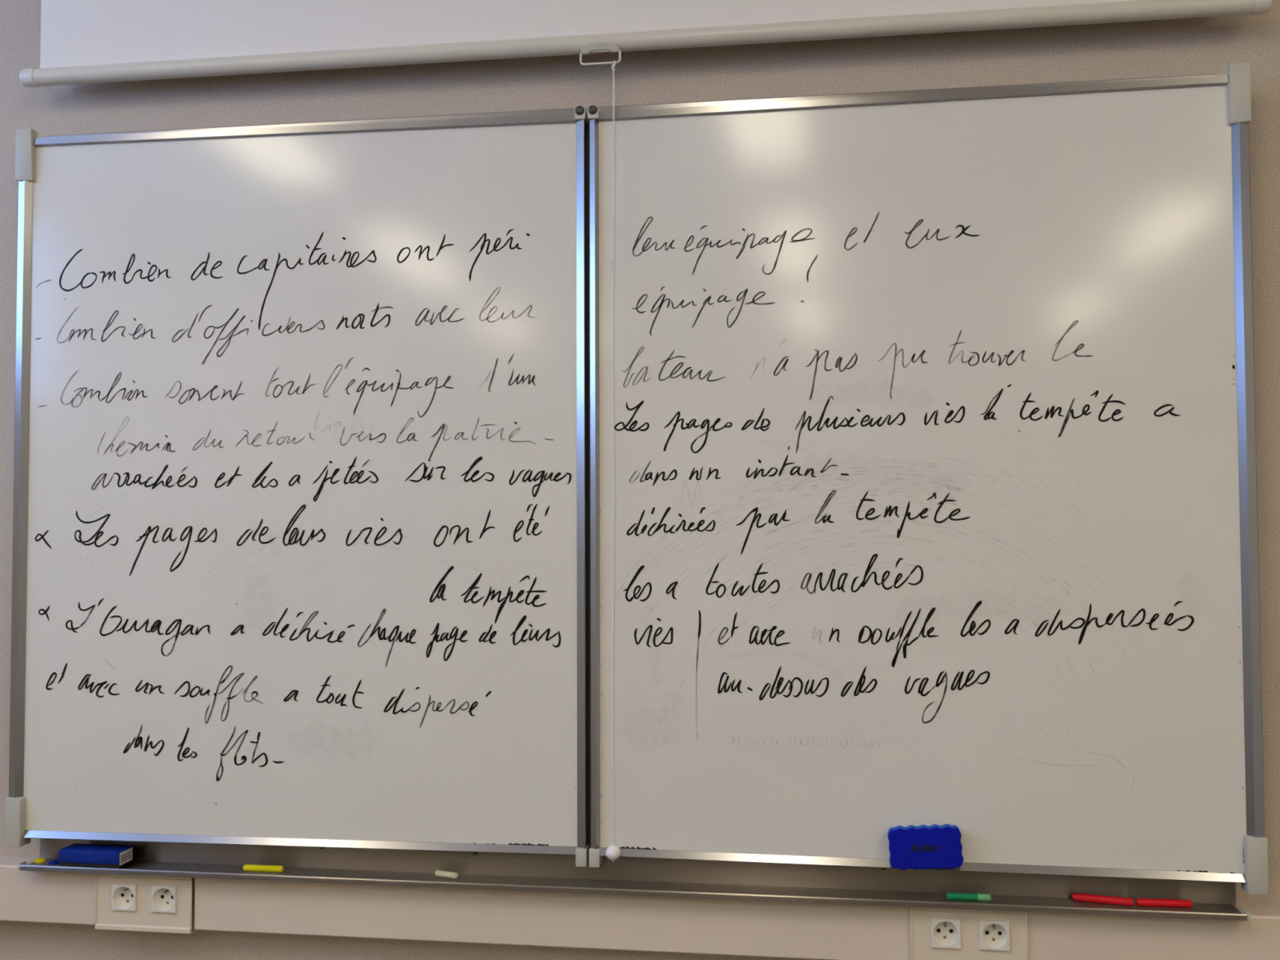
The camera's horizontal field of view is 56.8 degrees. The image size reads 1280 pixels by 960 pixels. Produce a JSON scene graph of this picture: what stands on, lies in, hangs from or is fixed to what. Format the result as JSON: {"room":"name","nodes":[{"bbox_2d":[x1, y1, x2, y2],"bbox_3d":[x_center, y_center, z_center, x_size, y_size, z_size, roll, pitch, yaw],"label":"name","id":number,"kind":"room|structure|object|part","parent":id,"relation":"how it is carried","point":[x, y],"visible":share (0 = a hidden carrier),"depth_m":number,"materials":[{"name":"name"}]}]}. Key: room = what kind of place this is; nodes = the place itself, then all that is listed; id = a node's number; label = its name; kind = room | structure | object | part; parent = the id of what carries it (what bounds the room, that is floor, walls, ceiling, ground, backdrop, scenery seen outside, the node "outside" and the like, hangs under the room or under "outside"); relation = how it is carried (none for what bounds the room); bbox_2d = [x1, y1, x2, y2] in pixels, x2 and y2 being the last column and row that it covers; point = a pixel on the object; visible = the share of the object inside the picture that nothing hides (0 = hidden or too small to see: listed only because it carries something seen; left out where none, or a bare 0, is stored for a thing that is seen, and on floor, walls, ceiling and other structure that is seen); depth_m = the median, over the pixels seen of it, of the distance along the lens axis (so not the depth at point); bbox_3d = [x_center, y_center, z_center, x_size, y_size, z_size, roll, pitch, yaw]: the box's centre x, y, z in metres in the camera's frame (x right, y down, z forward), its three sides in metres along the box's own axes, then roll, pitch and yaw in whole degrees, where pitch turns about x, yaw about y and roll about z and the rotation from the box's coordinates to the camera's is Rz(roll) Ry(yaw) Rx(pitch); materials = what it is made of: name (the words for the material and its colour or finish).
{"room":"classroom","nodes":[
{"label":"classroom","id":0,"kind":"room"},
{"bbox_2d":[0,0,1279,959],"bbox_3d":[0.229,0.085,2.163,6.200,2.900,0.200,0,-2,8],"label":"wall","id":1,"kind":"structure","parent":0,"point":[1201,46],"depth_m":2.13,"materials":[{"name":"beige paint"}]},
{"bbox_2d":[46,74,1215,848],"bbox_3d":[-0.080,-0.007,2.090,2.130,1.310,0.035,0,-2,8],"label":"whiteboard frame","id":2,"kind":"structure","parent":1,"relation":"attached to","point":[637,107],"depth_m":2.09,"materials":[{"name":"metal"}]},
{"bbox_2d":[4,105,589,866],"bbox_3d":[-0.622,0.005,2.120,1.068,1.319,0.035,0,-2,7],"label":"whiteboard","id":3,"kind":"object","parent":2,"relation":"attached to","point":[300,540],"visible":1,"depth_m":2.12,"materials":[{"name":"white plastic"}]},
{"bbox_3d":[-0.615,0.640,2.099,1.022,0.013,0.027,0,-2,7],"label":"rail","id":4,"kind":"part","parent":3,"relation":"part of","materials":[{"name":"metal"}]},
{"bbox_3d":[-0.619,-0.631,2.146,1.022,0.014,0.025,0,-2,7],"label":"rail","id":5,"kind":"part","parent":3,"relation":"part of","materials":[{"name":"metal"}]},
{"bbox_3d":[-0.105,-0.645,2.065,0.016,0.016,0.003,0,-2,7],"label":"buffer knob","id":6,"kind":"part","parent":3,"relation":"part of","materials":[{"name":"grey metal"}]},
{"bbox_3d":[-0.079,0.000,2.092,2.100,1.296,0.028,0,-2,8],"label":"board panel","id":7,"kind":"part","parent":2,"relation":"part of","materials":[{"name":"silver metal"}]},
{"bbox_3d":[-0.083,-0.655,2.114,2.097,0.014,0.035,0,-2,8],"label":"rail","id":8,"kind":"part","parent":2,"relation":"part of","materials":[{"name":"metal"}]},
{"bbox_2d":[586,62,1268,894],"bbox_3d":[0.446,-0.004,1.969,1.082,1.319,0.035,-1,-2,9],"label":"whiteboard","id":9,"kind":"object","parent":2,"relation":"attached to","point":[935,432],"visible":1,"depth_m":1.96,"materials":[{"name":"white plastic"}]},
{"bbox_3d":[-0.083,-0.645,2.062,0.016,0.016,0.003,-1,-2,9],"label":"buffer knob","id":10,"kind":"part","parent":9,"relation":"part of","materials":[{"name":"grey metal"}]},
{"bbox_3d":[0.440,-0.640,1.996,1.036,0.014,0.025,-1,-2,9],"label":"rail","id":11,"kind":"part","parent":9,"relation":"part of","materials":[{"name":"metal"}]},
{"bbox_3d":[0.444,0.631,1.949,1.036,0.013,0.027,-1,-2,9],"label":"rail","id":12,"kind":"part","parent":9,"relation":"part of","materials":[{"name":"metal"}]},
{"bbox_2d":[887,823,963,870],"bbox_3d":[0.464,0.597,1.926,0.119,0.073,0.026,-1,-2,9],"label":"eraser","id":13,"kind":"object","parent":9,"relation":"attached to","point":[934,846],"visible":1,"depth_m":1.91,"materials":[{"name":"blue plastic"}]},
{"bbox_2d":[17,838,1251,920],"bbox_3d":[-0.081,0.674,2.038,2.102,0.050,0.089,0,-2,8],"label":"tray","id":14,"kind":"object","parent":1,"relation":"attached to","point":[540,873],"visible":0.76,"depth_m":2.03,"materials":[{"name":"metal"}]},
{"bbox_2d":[34,857,46,862],"bbox_3d":[-1.103,0.699,2.177,0.020,0.006,0.018,0,-2,8],"label":"magnet","id":15,"kind":"object","parent":14,"relation":"on","point":[37,860],"visible":1,"depth_m":2.17},
{"bbox_2d":[48,859,59,865],"bbox_3d":[-1.070,0.698,2.164,0.019,0.006,0.019,0,-2,8],"label":"magnet","id":16,"kind":"object","parent":14,"relation":"on","point":[53,862],"visible":0.88,"depth_m":2.16},
{"bbox_2d":[58,843,133,868],"bbox_3d":[-0.985,0.680,2.144,0.118,0.029,0.047,0,-2,8],"label":"eraser","id":17,"kind":"object","parent":14,"relation":"on","point":[75,855],"visible":1,"depth_m":2.12,"materials":[{"name":"blue plastic"}]},
{"bbox_2d":[120,851,131,862],"bbox_3d":[-0.926,0.679,2.135,0.001,0.013,0.032,0,-2,8],"label":"print","id":18,"kind":"object","parent":17,"relation":"attached to","point":[126,856],"depth_m":2.13},
{"bbox_2d":[242,864,284,872],"bbox_3d":[-0.672,0.693,2.111,0.074,0.011,0.011,0,-2,8],"label":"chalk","id":19,"kind":"object","parent":14,"relation":"on","point":[257,868],"visible":1,"depth_m":2.11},
{"bbox_2d":[435,870,457,879],"bbox_3d":[-0.339,0.690,2.072,0.046,0.010,0.011,-1,-2,24],"label":"chalk","id":20,"kind":"object","parent":14,"relation":"on","point":[438,873],"visible":1,"depth_m":2.07,"materials":[{"name":"white"}]},
{"bbox_2d":[946,892,991,901],"bbox_3d":[0.538,0.682,1.938,0.070,0.012,0.012,0,-2,7],"label":"marker","id":21,"kind":"object","parent":14,"relation":"on","point":[949,895],"visible":1,"depth_m":1.93,"materials":[{"name":"green plastic"}]},
{"bbox_2d":[1072,893,1133,906],"bbox_3d":[0.750,0.680,1.919,0.093,0.012,0.012,-1,-2,20],"label":"marker","id":22,"kind":"object","parent":14,"relation":"on","point":[1076,896],"visible":1,"depth_m":1.91,"materials":[{"name":"red plastic"}]},
{"bbox_2d":[1135,897,1192,907],"bbox_3d":[0.841,0.679,1.902,0.085,0.012,0.012,0,-2,7],"label":"marker","id":23,"kind":"object","parent":14,"relation":"on","point":[1140,901],"visible":1,"depth_m":1.90,"materials":[{"name":"red plastic"}]},
{"bbox_2d":[0,856,1279,959],"bbox_3d":[0.213,0.750,2.011,5.760,0.102,0.055,0,-2,8],"label":"duct","id":24,"kind":"object","parent":1,"relation":"attached to","point":[695,926],"visible":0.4,"depth_m":2.02,"materials":[{"name":"white plastic"}]},
{"bbox_2d":[94,873,196,933],"bbox_3d":[-0.894,0.760,2.147,0.187,0.108,0.036,0,-2,8],"label":"power outlet","id":25,"kind":"object","parent":24,"relation":"attached to","point":[126,903],"visible":0.96,"depth_m":2.13,"materials":[{"name":"beige plastic"}]},
{"bbox_2d":[111,883,137,911],"bbox_3d":[-0.931,0.754,2.143,0.047,0.047,0.015,0,-2,8],"label":"socket","id":26,"kind":"object","parent":25,"relation":"attached to","point":[123,895],"depth_m":2.14,"materials":[{"name":"white plastic"}]},
{"bbox_2d":[151,884,177,913],"bbox_3d":[-0.855,0.753,2.132,0.047,0.047,0.015,0,-2,8],"label":"socket","id":27,"kind":"object","parent":25,"relation":"attached to","point":[163,897],"depth_m":2.13,"materials":[{"name":"white plastic"}]},
{"bbox_2d":[909,906,1028,959],"bbox_3d":[0.538,0.748,1.946,0.187,0.108,0.036,0,-2,8],"label":"power outlet","id":28,"kind":"object","parent":24,"relation":"attached to","point":[935,934],"visible":0.94,"depth_m":1.93,"materials":[{"name":"beige plastic"}]},
{"bbox_2d":[930,917,960,949],"bbox_3d":[0.501,0.742,1.941,0.047,0.047,0.015,0,-2,8],"label":"socket","id":29,"kind":"object","parent":28,"relation":"attached to","point":[945,932],"depth_m":1.94,"materials":[{"name":"white plastic"}]},
{"bbox_2d":[979,920,1009,951],"bbox_3d":[0.577,0.741,1.930,0.047,0.047,0.015,0,-2,8],"label":"socket","id":30,"kind":"object","parent":28,"relation":"attached to","point":[994,935],"depth_m":1.93,"materials":[{"name":"white plastic"}]},
{"bbox_3d":[-0.349,-1.611,-1.838,6.200,0.200,8.400,0,-2,8],"label":"ceiling","id":31,"kind":"structure","parent":0,"visible":0},
{"bbox_2d":[19,0,1272,87],"bbox_3d":[-0.066,-1.045,2.070,2.260,0.652,0.120,0,-2,8],"label":"projection screen","id":32,"kind":"object","parent":31,"relation":"hanging from","point":[83,42],"visible":1,"depth_m":2.10,"materials":[{"name":"fabric"}]},
{"bbox_3d":[-0.069,-0.733,2.051,0.073,0.026,0.004,0,-2,8],"label":"pull handle","id":33,"kind":"part","parent":32,"relation":"part of","materials":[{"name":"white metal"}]},
{"bbox_2d":[605,60,620,862],"bbox_3d":[-0.048,-0.040,2.026,0.025,1.371,0.025,0,-2,8],"label":"pull cord","id":34,"kind":"object","parent":32,"relation":"hanging from","point":[612,852],"visible":1,"depth_m":2.02,"materials":[{"name":"white plastic"}]},
{"bbox_3d":[-0.045,-0.047,2.025,0.008,1.345,0.004,-2,-3,40],"label":"cord","id":35,"kind":"part","parent":34,"relation":"part of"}
]}

